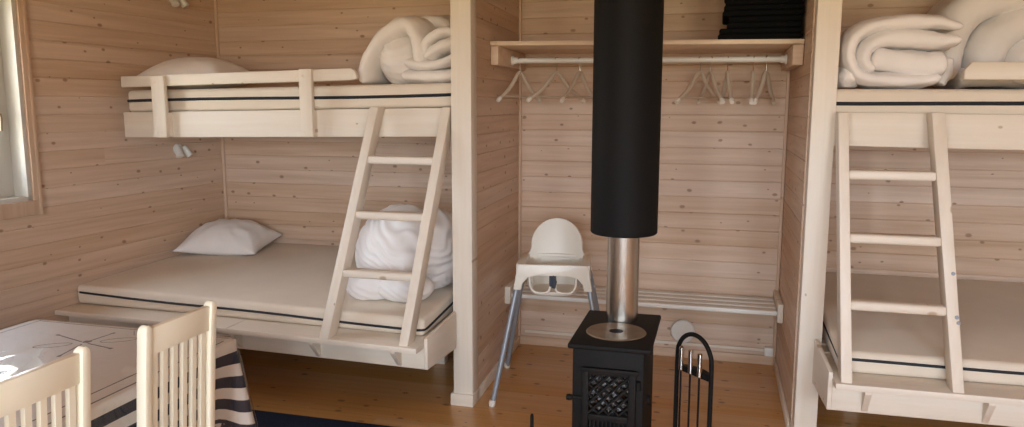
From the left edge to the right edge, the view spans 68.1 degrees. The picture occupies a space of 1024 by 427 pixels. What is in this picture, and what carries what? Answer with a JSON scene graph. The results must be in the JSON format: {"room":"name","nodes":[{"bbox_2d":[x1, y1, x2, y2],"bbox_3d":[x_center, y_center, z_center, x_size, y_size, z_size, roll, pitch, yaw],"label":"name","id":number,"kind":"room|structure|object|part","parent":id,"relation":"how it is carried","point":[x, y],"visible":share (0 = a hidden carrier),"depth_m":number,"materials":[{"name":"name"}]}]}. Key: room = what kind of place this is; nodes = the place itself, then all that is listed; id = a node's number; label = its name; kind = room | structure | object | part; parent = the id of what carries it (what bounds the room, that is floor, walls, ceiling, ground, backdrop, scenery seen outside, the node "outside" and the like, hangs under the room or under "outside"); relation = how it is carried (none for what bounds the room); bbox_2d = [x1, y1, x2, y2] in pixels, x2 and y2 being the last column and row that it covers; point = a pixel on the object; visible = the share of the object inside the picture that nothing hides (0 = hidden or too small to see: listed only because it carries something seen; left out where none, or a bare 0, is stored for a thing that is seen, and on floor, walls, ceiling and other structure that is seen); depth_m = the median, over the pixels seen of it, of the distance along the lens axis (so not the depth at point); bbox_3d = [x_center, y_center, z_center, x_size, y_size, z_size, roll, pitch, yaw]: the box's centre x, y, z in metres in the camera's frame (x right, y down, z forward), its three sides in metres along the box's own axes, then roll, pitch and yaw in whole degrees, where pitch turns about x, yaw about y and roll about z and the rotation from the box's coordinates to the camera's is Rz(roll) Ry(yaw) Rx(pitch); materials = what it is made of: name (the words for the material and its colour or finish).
{"room":"cabin interior","nodes":[
{"label":"cabin interior","id":0,"kind":"room"},
{"bbox_2d":[0,0,224,329],"bbox_3d":[-3.001,-0.050,2.247,0.141,2.450,6.500,3,8,17],"label":"wall","id":1,"kind":"structure","parent":0,"point":[113,202],"depth_m":4.21,"materials":[{"name":"brown wood"}]},
{"bbox_2d":[0,0,43,219],"bbox_3d":[-2.595,-0.581,3.411,0.156,1.285,0.849,3,8,17],"label":"window","id":2,"kind":"structure","parent":1,"relation":"in","point":[20,174],"depth_m":3.77,"materials":[{"name":"brown wood"}]},
{"bbox_3d":[-2.594,-0.600,3.599,0.045,1.080,0.362,3,8,17],"label":"sash","id":3,"kind":"part","parent":2,"relation":"part of","materials":[{"name":"beige paint"}]},
{"bbox_2d":[169,0,188,8],"bbox_3d":[-2.067,-1.319,4.689,0.078,0.090,0.140,2,8,15],"label":"wall lamp","id":4,"kind":"object","parent":1,"relation":"attached to","point":[175,3],"visible":1,"depth_m":4.70,"materials":[{"name":"beige paint"}]},
{"bbox_2d":[173,144,192,157],"bbox_3d":[-2.081,-0.395,4.782,0.078,0.090,0.140,2,8,15],"label":"wall lamp","id":5,"kind":"object","parent":1,"relation":"attached to","point":[178,149],"visible":1,"depth_m":4.76,"materials":[{"name":"white metal"}]},
{"bbox_2d":[213,0,227,218],"bbox_3d":[-1.981,-0.466,5.189,0.020,2.450,0.020,2,8,15],"label":"trim","id":6,"kind":"structure","parent":1,"relation":"attached to","point":[215,1],"depth_m":5.18,"materials":[{"name":"brown wood"}]},
{"bbox_2d":[476,0,518,386],"bbox_3d":[-0.083,-0.321,4.190,0.029,2.450,0.971,2,8,13],"label":"wall","id":7,"kind":"structure","parent":0,"point":[496,20],"depth_m":4.12,"materials":[{"name":"brown wood"}]},
{"bbox_2d":[450,0,477,394],"bbox_3d":[-0.232,-0.251,3.692,0.101,2.450,0.090,2,8,15],"label":"trim","id":8,"kind":"structure","parent":7,"relation":"attached to","point":[462,12],"depth_m":3.68,"materials":[{"name":"beige wood"}]},
{"bbox_2d":[451,388,478,406],"bbox_3d":[-0.238,0.932,3.857,0.118,0.062,0.109,2,8,15],"label":"baseboard","id":9,"kind":"structure","parent":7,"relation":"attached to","point":[457,399],"depth_m":3.81,"materials":[{"name":"beige wood"}]},
{"bbox_2d":[478,336,519,398],"bbox_3d":[-0.066,0.865,4.353,0.019,0.055,0.947,2,8,13],"label":"baseboard","id":10,"kind":"structure","parent":7,"relation":"attached to","point":[487,381],"depth_m":4.14,"materials":[{"name":"beige wood"}]},
{"bbox_2d":[518,0,521,335],"bbox_3d":[0.048,-0.386,4.645,0.018,2.450,0.018,2,8,15],"label":"trim","id":11,"kind":"structure","parent":7,"relation":"attached to","point":[520,1],"depth_m":4.64,"materials":[{"name":"brown wood"}]},
{"bbox_2d":[217,0,1023,354],"bbox_3d":[0.808,-0.365,4.512,6.080,2.450,0.120,2,8,15],"label":"wall","id":12,"kind":"structure","parent":0,"point":[720,165],"depth_m":4.47,"materials":[{"name":"brown wood"}]},
{"bbox_2d":[505,279,783,322],"bbox_3d":[0.746,0.483,4.399,1.541,0.102,0.354,2,8,15],"label":"shoe rack","id":13,"kind":"object","parent":12,"relation":"attached to","point":[774,306],"visible":0.73,"depth_m":4.30,"materials":[{"name":"beige paint"}]},
{"bbox_2d":[520,335,771,364],"bbox_3d":[0.786,0.829,4.617,1.555,0.055,0.014,2,8,15],"label":"baseboard","id":14,"kind":"structure","parent":12,"relation":"attached to","point":[531,340],"depth_m":4.54,"materials":[{"name":"brown wood"}]},
{"bbox_2d":[490,39,804,70],"bbox_3d":[0.698,-0.836,4.038,1.547,0.138,0.676,2,8,15],"label":"shelf","id":15,"kind":"object","parent":12,"relation":"attached to","point":[501,51],"visible":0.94,"depth_m":3.87,"materials":[{"name":"brown wood"}]},
{"bbox_2d":[511,54,786,64],"bbox_3d":[0.696,-0.815,4.022,1.443,0.064,0.052,2,8,15],"label":"rail","id":16,"kind":"object","parent":15,"relation":"attached to","point":[783,58],"visible":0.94,"depth_m":3.96,"materials":[{"name":"beige paint"}]},
{"bbox_2d":[511,56,517,64],"bbox_3d":[0.014,-0.848,4.205,0.030,0.052,0.052,2,8,15],"label":"socket","id":17,"kind":"object","parent":16,"relation":"attached to","point":[514,60],"depth_m":4.19,"materials":[{"name":"beige paint"}]},
{"bbox_2d":[496,57,541,102],"bbox_3d":[0.045,-0.743,4.211,0.024,0.249,0.440,6,10,34],"label":"hanger","id":18,"kind":"object","parent":16,"relation":"hanging from","point":[504,94],"visible":0.95,"depth_m":4.18,"materials":[{"name":"beige"}]},
{"bbox_2d":[526,57,584,102],"bbox_3d":[0.246,-0.733,4.157,0.440,0.249,0.025,-7,10,-39],"label":"hanger","id":19,"kind":"object","parent":16,"relation":"hanging from","point":[555,73],"visible":0.94,"depth_m":4.13,"materials":[{"name":"beige wood"}]},
{"bbox_2d":[560,57,592,102],"bbox_3d":[0.369,-0.727,4.125,0.024,0.249,0.440,5,9,31],"label":"hanger","id":20,"kind":"object","parent":16,"relation":"hanging from","point":[579,73],"visible":0.88,"depth_m":4.09,"materials":[{"name":"beige wood"}]},
{"bbox_2d":[675,56,720,103],"bbox_3d":[0.982,-0.697,3.961,0.440,0.249,0.024,-8,11,-44],"label":"hanger","id":21,"kind":"object","parent":16,"relation":"hanging from","point":[683,95],"visible":0.93,"depth_m":3.93,"materials":[{"name":"beige wood"}]},
{"bbox_2d":[696,56,724,103],"bbox_3d":[1.035,-0.695,3.947,0.024,0.249,0.440,0,8,-3],"label":"hanger","id":22,"kind":"object","parent":16,"relation":"hanging from","point":[710,74],"visible":0.94,"depth_m":3.90,"materials":[{"name":"beige wood"}]},
{"bbox_2d":[721,56,733,103],"bbox_3d":[1.115,-0.691,3.925,0.024,0.249,0.440,1,8,8],"label":"hanger","id":23,"kind":"object","parent":16,"relation":"hanging from","point":[727,80],"visible":0.85,"depth_m":3.87,"materials":[{"name":"beige wood"}]},
{"bbox_2d":[749,62,754,104],"bbox_3d":[1.238,-0.685,3.892,0.024,0.249,0.440,3,8,18],"label":"hanger","id":24,"kind":"object","parent":16,"relation":"hanging from","point":[752,84],"visible":0.94,"depth_m":3.81,"materials":[{"name":"beige wood"}]},
{"bbox_2d":[753,56,775,104],"bbox_3d":[1.299,-0.682,3.876,0.024,0.249,0.440,5,9,31],"label":"hanger","id":25,"kind":"object","parent":16,"relation":"hanging from","point":[765,77],"visible":1,"depth_m":3.85,"materials":[{"name":"beige wood"}]},
{"bbox_2d":[780,54,786,63],"bbox_3d":[1.378,-0.782,3.840,0.030,0.052,0.052,2,8,15],"label":"socket","id":26,"kind":"object","parent":16,"relation":"attached to","point":[783,58],"depth_m":3.83,"materials":[{"name":"beige paint"}]},
{"bbox_2d":[718,27,802,38],"bbox_3d":[1.223,-0.879,3.772,0.382,0.051,0.425,2,8,15],"label":"folded blanket","id":27,"kind":"object","parent":15,"relation":"on","point":[774,32],"visible":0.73,"depth_m":3.57,"materials":[{"name":"black fabric"}]},
{"bbox_2d":[727,15,801,28],"bbox_3d":[1.242,-0.932,3.763,0.338,0.055,0.418,2,8,15],"label":"folded blanket","id":28,"kind":"object","parent":27,"relation":"on","point":[771,21],"visible":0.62,"depth_m":3.57,"materials":[{"name":"black fabric"}]},
{"bbox_2d":[722,3,803,24],"bbox_3d":[1.234,-0.986,3.756,0.366,0.051,0.422,2,8,15],"label":"folded blanket","id":29,"kind":"object","parent":28,"relation":"on","point":[790,8],"visible":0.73,"depth_m":3.56,"materials":[{"name":"black fabric"}]},
{"bbox_2d":[725,0,802,5],"bbox_3d":[1.237,-1.039,3.751,0.347,0.054,0.415,2,8,15],"label":"folded blanket","id":30,"kind":"object","parent":29,"relation":"on","point":[728,2],"visible":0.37,"depth_m":3.56,"materials":[{"name":"black fabric"}]},
{"bbox_2d":[525,329,772,356],"bbox_3d":[0.796,0.773,4.589,1.486,0.050,0.044,2,8,15],"label":"duct","id":31,"kind":"object","parent":12,"relation":"attached to","point":[768,350],"visible":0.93,"depth_m":4.51,"materials":[{"name":"beige paint"}]},
{"bbox_2d":[671,319,694,342],"bbox_3d":[1.020,0.703,4.527,0.142,0.142,0.030,2,8,15],"label":"air vent","id":32,"kind":"object","parent":12,"relation":"in","point":[679,327],"visible":0.79,"depth_m":4.51,"materials":[{"name":"beige paint"}]},
{"bbox_2d":[772,71,790,364],"bbox_3d":[1.528,-0.327,4.248,0.018,2.450,0.018,2,8,15],"label":"trim","id":33,"kind":"structure","parent":12,"relation":"attached to","point":[788,72],"depth_m":4.28,"materials":[{"name":"brown wood"}]},
{"bbox_2d":[237,344,1009,426],"bbox_3d":[-0.174,1.322,1.683,6.580,0.100,6.656,2,8,15],"label":"floor","id":34,"kind":"structure","parent":0,"point":[538,379],"depth_m":3.95,"materials":[{"name":"brown wood"}]},
{"bbox_2d":[0,345,90,426],"bbox_3d":[-1.183,0.778,1.694,0.411,0.953,0.328,2,8,15],"label":"dining chair","id":35,"kind":"object","parent":34,"relation":"on","point":[71,373],"visible":1,"depth_m":1.63,"materials":[{"name":"beige paint"}]},
{"bbox_3d":[-1.002,0.361,1.586,0.025,0.072,0.226,2,8,15],"label":"rail","id":36,"kind":"part","parent":35,"relation":"part of","materials":[{"name":"beige paint"}]},
{"bbox_3d":[-0.984,0.767,1.769,0.066,0.952,0.025,2,8,15],"label":"post","id":37,"kind":"part","parent":35,"relation":"part of","materials":[{"name":"beige paint"}]},
{"bbox_2d":[55,302,455,369],"bbox_3d":[-1.218,0.644,4.353,2.118,0.488,1.477,2,8,15],"label":"frame","id":38,"kind":"object","parent":34,"relation":"on","point":[429,349],"visible":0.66,"depth_m":3.63,"materials":[{"name":"beige wood"}]},
{"bbox_2d":[78,242,452,334],"bbox_3d":[-1.221,0.377,4.405,2.048,0.144,1.321,2,8,15],"label":"mattress","id":39,"kind":"object","parent":38,"relation":"on","point":[281,282],"visible":0.61,"depth_m":4.04,"materials":[{"name":"beige fabric"}]},
{"bbox_2d":[173,219,283,255],"bbox_3d":[-1.837,0.148,4.926,0.541,0.208,0.458,1,8,5],"label":"pillow","id":40,"kind":"object","parent":39,"relation":"on","point":[223,237],"visible":1,"depth_m":4.76,"materials":[{"name":"white fabric"}]},
{"bbox_2d":[346,204,452,302],"bbox_3d":[-0.528,0.173,4.026,0.558,0.453,0.721,2,8,11],"label":"duvet","id":41,"kind":"object","parent":39,"relation":"on","point":[380,244],"visible":0.59,"depth_m":3.79,"materials":[{"name":"white fabric"}]},
{"bbox_2d":[319,107,450,346],"bbox_3d":[-0.584,0.027,3.621,0.491,1.060,0.542,2,8,15],"label":"ladder","id":42,"kind":"object","parent":38,"relation":"on","point":[343,271],"visible":0.98,"depth_m":3.58,"materials":[{"name":"beige wood"}]},
{"bbox_3d":[-0.419,0.717,4.445,0.070,0.322,0.070,2,8,15],"label":"leg","id":43,"kind":"part","parent":38,"relation":"part of","materials":[{"name":"beige wood"}]},
{"bbox_2d":[252,410,392,426],"bbox_3d":[-1.490,1.081,2.977,2.150,0.008,1.605,2,8,15],"label":"rug","id":44,"kind":"object","parent":34,"relation":"on","point":[264,418],"visible":0.18,"depth_m":3.60,"materials":[{"name":"black fabric"}]},
{"bbox_2d":[136,300,216,426],"bbox_3d":[-1.054,0.721,2.095,0.411,0.953,0.328,2,8,15],"label":"dining chair","id":45,"kind":"object","parent":44,"relation":"on","point":[200,322],"visible":1,"depth_m":2.00,"materials":[{"name":"beige paint"}]},
{"bbox_3d":[-0.921,0.745,1.931,0.066,0.952,0.025,2,8,15],"label":"post","id":46,"kind":"part","parent":45,"relation":"part of","materials":[{"name":"beige paint"}]},
{"bbox_3d":[-0.874,0.304,1.986,0.025,0.072,0.226,2,8,15],"label":"rail","id":47,"kind":"part","parent":45,"relation":"part of","materials":[{"name":"beige paint"}]},
{"bbox_3d":[-0.855,0.711,2.169,0.066,0.952,0.025,2,8,15],"label":"post","id":48,"kind":"part","parent":45,"relation":"part of","materials":[{"name":"beige paint"}]},
{"bbox_2d":[530,414,533,426],"bbox_3d":[0.072,0.921,2.786,0.100,0.385,0.100,2,8,15],"label":"pole","id":49,"kind":"object","parent":34,"relation":"on","point":[531,415],"visible":1,"depth_m":2.76,"materials":[{"name":"black metal"}]},
{"bbox_2d":[489,218,599,406],"bbox_3d":[0.227,0.490,3.996,0.621,0.902,0.606,1,8,7],"label":"high chair","id":50,"kind":"object","parent":34,"relation":"on","point":[556,263],"visible":0.96,"depth_m":4.02,"materials":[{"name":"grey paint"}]},
{"bbox_3d":[-0.033,0.646,3.822,0.191,0.620,0.027,-6,10,-38],"label":"leg","id":51,"kind":"part","parent":50,"relation":"part of","materials":[{"name":"grey paint"}]},
{"bbox_3d":[0.018,0.590,4.224,0.027,0.622,0.256,-3,9,-22],"label":"leg","id":52,"kind":"part","parent":50,"relation":"part of","materials":[{"name":"grey paint"}]},
{"bbox_3d":[0.240,0.135,4.043,0.347,0.213,0.103,1,8,7],"label":"backrest","id":53,"kind":"part","parent":50,"relation":"part of","materials":[{"name":"beige plastic"}]},
{"bbox_3d":[0.431,0.655,3.765,0.027,0.620,0.191,-6,10,-37],"label":"leg","id":54,"kind":"part","parent":50,"relation":"part of","materials":[{"name":"grey paint"}]},
{"bbox_3d":[0.482,0.599,4.167,0.027,0.622,0.256,6,10,37],"label":"leg","id":55,"kind":"part","parent":50,"relation":"part of","materials":[{"name":"grey paint"}]},
{"bbox_2d":[566,310,660,426],"bbox_3d":[0.401,0.762,2.948,0.301,0.660,0.486,2,8,15],"label":"wood stove","id":56,"kind":"object","parent":34,"relation":"on","point":[613,362],"visible":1,"depth_m":2.72,"materials":[{"name":"black metal"}]},
{"bbox_3d":[0.228,0.666,2.740,0.067,0.024,0.024,2,8,15],"label":"door handle","id":57,"kind":"part","parent":56,"relation":"part of","materials":[{"name":"black metal"}]},
{"bbox_3d":[0.347,0.649,2.719,0.142,0.147,0.003,2,8,15],"label":"door glass","id":58,"kind":"part","parent":56,"relation":"part of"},
{"bbox_3d":[0.346,0.693,2.714,0.210,0.287,0.030,2,8,15],"label":"door","id":59,"kind":"part","parent":56,"relation":"part of","materials":[{"name":"black metal"}]},
{"bbox_3d":[0.404,0.450,2.909,0.298,0.020,0.474,2,8,15],"label":"plate","id":60,"kind":"part","parent":56,"relation":"part of","materials":[{"name":"black metal"}]},
{"bbox_2d":[590,0,663,322],"bbox_3d":[0.441,-0.467,2.907,0.261,1.796,0.261,2,8,15],"label":"chimney","id":61,"kind":"object","parent":56,"relation":"on","point":[628,34],"visible":1,"depth_m":2.83,"materials":[{"name":"metal"}]},
{"bbox_3d":[0.513,0.703,2.854,0.015,0.039,0.040,2,8,15],"label":"air knob","id":62,"kind":"part","parent":56,"relation":"part of","materials":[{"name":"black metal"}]},
{"bbox_2d":[673,332,713,426],"bbox_3d":[0.754,0.775,3.159,0.220,0.572,0.220,2,8,15],"label":"stand","id":63,"kind":"object","parent":34,"relation":"on","point":[707,376],"visible":0.91,"depth_m":3.12,"materials":[{"name":"black metal"}]},
{"bbox_2d":[678,346,683,426],"bbox_3d":[0.704,0.782,3.196,0.031,0.461,0.021,-1,8,-9],"label":"poker","id":64,"kind":"object","parent":63,"relation":"hanging from","point":[681,348],"visible":1,"depth_m":3.17,"materials":[{"name":"silver metal"}]},
{"bbox_3d":[0.709,0.605,3.171,0.021,0.104,0.020,2,8,15],"label":"handle","id":65,"kind":"part","parent":64,"relation":"part of","materials":[{"name":"silver metal"}]},
{"bbox_2d":[687,349,693,426],"bbox_3d":[0.737,0.785,3.150,0.020,0.454,0.048,-3,9,-23],"label":"shovel","id":66,"kind":"object","parent":63,"relation":"hanging from","point":[690,352],"visible":1,"depth_m":3.12,"materials":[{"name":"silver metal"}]},
{"bbox_3d":[0.737,0.612,3.126,0.021,0.104,0.020,2,8,15],"label":"handle","id":67,"kind":"part","parent":66,"relation":"part of","materials":[{"name":"silver metal"}]},
{"bbox_3d":[0.773,0.660,3.155,0.045,0.026,0.169,-5,9,-31],"label":"hook plate","id":68,"kind":"part","parent":63,"relation":"part of","materials":[{"name":"black metal"}]},
{"bbox_2d":[696,353,702,426],"bbox_3d":[0.757,0.789,3.104,0.034,0.448,0.020,-2,8,-11],"label":"hook","id":69,"kind":"object","parent":63,"relation":"hanging from","point":[699,355],"visible":1,"depth_m":3.08,"materials":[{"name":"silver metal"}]},
{"bbox_3d":[0.764,0.618,3.081,0.021,0.104,0.020,2,8,15],"label":"handle","id":70,"kind":"part","parent":69,"relation":"part of","materials":[{"name":"silver metal"}]},
{"bbox_2d":[812,335,1023,426],"bbox_3d":[2.421,0.786,3.397,2.092,0.488,1.437,2,8,15],"label":"frame","id":71,"kind":"object","parent":34,"relation":"on","point":[916,397],"visible":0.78,"depth_m":2.94,"materials":[{"name":"beige wood"}]},
{"bbox_2d":[835,112,963,392],"bbox_3d":[1.530,0.125,3.014,0.459,1.043,0.385,2,8,15],"label":"ladder","id":72,"kind":"object","parent":71,"relation":"on","point":[943,240],"visible":1,"depth_m":2.98,"materials":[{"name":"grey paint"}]},
{"bbox_2d":[822,272,1023,385],"bbox_3d":[2.461,0.521,3.419,2.029,0.147,1.317,2,8,15],"label":"mattress","id":73,"kind":"object","parent":71,"relation":"on","point":[991,313],"visible":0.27,"depth_m":3.29,"materials":[{"name":"beige fabric"}]},
{"bbox_3d":[-1.522,0.869,1.846,0.823,0.728,1.678,2,8,15],"label":"dining table","id":74,"kind":"object","parent":34,"relation":"on","visible":0},
{"bbox_2d":[0,319,255,426],"bbox_3d":[-1.523,0.689,1.817,0.931,0.372,1.793,2,8,15],"label":"tablecloth","id":75,"kind":"object","parent":74,"relation":"on","point":[29,345],"visible":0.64,"depth_m":2.37,"materials":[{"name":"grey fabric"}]},
{"bbox_2d":[1,318,257,423],"bbox_3d":[-1.524,0.690,1.822,0.948,0.382,1.803,2,8,15],"label":"plastic cover","id":76,"kind":"object","parent":75,"relation":"on","point":[38,318],"visible":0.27,"depth_m":2.61,"materials":[{"name":"clear plastic"}]},
{"bbox_2d":[776,0,815,420],"bbox_3d":[1.429,-0.261,3.785,0.034,2.450,0.971,2,8,15],"label":"wall","id":77,"kind":"structure","parent":0,"point":[800,77],"depth_m":3.66,"materials":[{"name":"brown wood"}]},
{"bbox_2d":[773,357,789,426],"bbox_3d":[1.404,0.924,3.958,0.013,0.055,0.946,2,8,15],"label":"baseboard","id":78,"kind":"structure","parent":77,"relation":"attached to","point":[776,370],"depth_m":3.88,"materials":[{"name":"beige wood"}]},
{"bbox_2d":[792,0,842,426],"bbox_3d":[1.327,-0.189,3.274,0.095,2.450,0.090,2,8,15],"label":"trim","id":79,"kind":"structure","parent":77,"relation":"attached to","point":[828,13],"depth_m":3.25,"materials":[{"name":"beige wood"}]},
{"bbox_3d":[-0.118,-0.323,4.201,0.028,2.450,0.971,2,8,15],"label":"wall","id":80,"kind":"structure","parent":0,"visible":0},
{"bbox_2d":[121,68,441,137],"bbox_3d":[-1.102,-0.633,4.411,2.011,0.368,0.996,2,8,15],"label":"bunk bed frame","id":81,"kind":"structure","parent":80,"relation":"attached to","point":[306,121],"depth_m":4.01,"materials":[{"name":"beige wood"}]},
{"bbox_3d":[-1.922,-0.583,4.137,0.084,0.333,0.030,2,8,15],"label":"rail post","id":82,"kind":"part","parent":81,"relation":"part of","materials":[{"name":"beige wood"}]},
{"bbox_3d":[-1.475,-0.719,4.028,1.434,0.090,0.032,2,8,15],"label":"guard rail","id":83,"kind":"part","parent":81,"relation":"part of","materials":[{"name":"beige wood"}]},
{"bbox_2d":[127,83,450,111],"bbox_3d":[-1.104,-0.671,4.442,1.991,0.153,0.910,2,8,15],"label":"mattress","id":84,"kind":"object","parent":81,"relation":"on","point":[424,95],"visible":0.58,"depth_m":4.00,"materials":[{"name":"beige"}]},
{"bbox_2d":[137,57,249,88],"bbox_3d":[-1.854,-0.827,4.468,0.620,0.186,0.440,2,8,15],"label":"pillow","id":85,"kind":"object","parent":84,"relation":"on","point":[186,65],"visible":0.61,"depth_m":4.32,"materials":[{"name":"white fabric"}]},
{"bbox_2d":[358,15,450,84],"bbox_3d":[-0.433,-0.899,4.173,0.634,0.404,0.724,2,8,15],"label":"duvet","id":86,"kind":"object","parent":84,"relation":"on","point":[411,49],"visible":0.63,"depth_m":3.88,"materials":[{"name":"white fabric"}]},
{"bbox_3d":[-1.057,-0.568,3.902,0.071,0.347,0.030,2,8,15],"label":"rail post","id":87,"kind":"part","parent":81,"relation":"part of","materials":[{"name":"beige wood"}]},
{"bbox_3d":[1.463,-0.260,3.776,0.034,2.450,0.971,2,8,15],"label":"wall","id":88,"kind":"structure","parent":0,"visible":0},
{"bbox_2d":[834,62,1023,149],"bbox_3d":[2.468,-0.472,3.395,2.096,0.363,1.112,2,8,15],"label":"bunk bed frame","id":89,"kind":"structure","parent":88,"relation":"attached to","point":[909,130],"depth_m":3.07,"materials":[{"name":"beige wood"}]},
{"bbox_2d":[836,89,1023,114],"bbox_3d":[2.481,-0.497,3.432,2.079,0.121,1.010,2,8,15],"label":"mattress","id":90,"kind":"object","parent":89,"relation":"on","point":[947,101],"visible":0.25,"depth_m":3.12,"materials":[{"name":"beige fabric"}]},
{"bbox_2d":[837,14,963,88],"bbox_3d":[1.648,-0.690,3.280,0.486,0.320,0.327,2,8,15],"label":"duvet","id":91,"kind":"object","parent":90,"relation":"on","point":[902,51],"visible":0.92,"depth_m":3.15,"materials":[{"name":"white fabric"}]},
{"bbox_2d":[927,0,1023,88],"bbox_3d":[2.284,-0.824,3.542,0.691,0.513,0.533,2,8,15],"label":"duvet","id":92,"kind":"object","parent":90,"relation":"on","point":[993,30],"visible":0.63,"depth_m":3.35,"materials":[{"name":"white fabric"}]},
{"bbox_3d":[2.540,-0.533,2.833,1.520,0.084,0.032,2,8,15],"label":"guard rail","id":93,"kind":"part","parent":89,"relation":"part of","materials":[{"name":"beige wood"}]}
]}

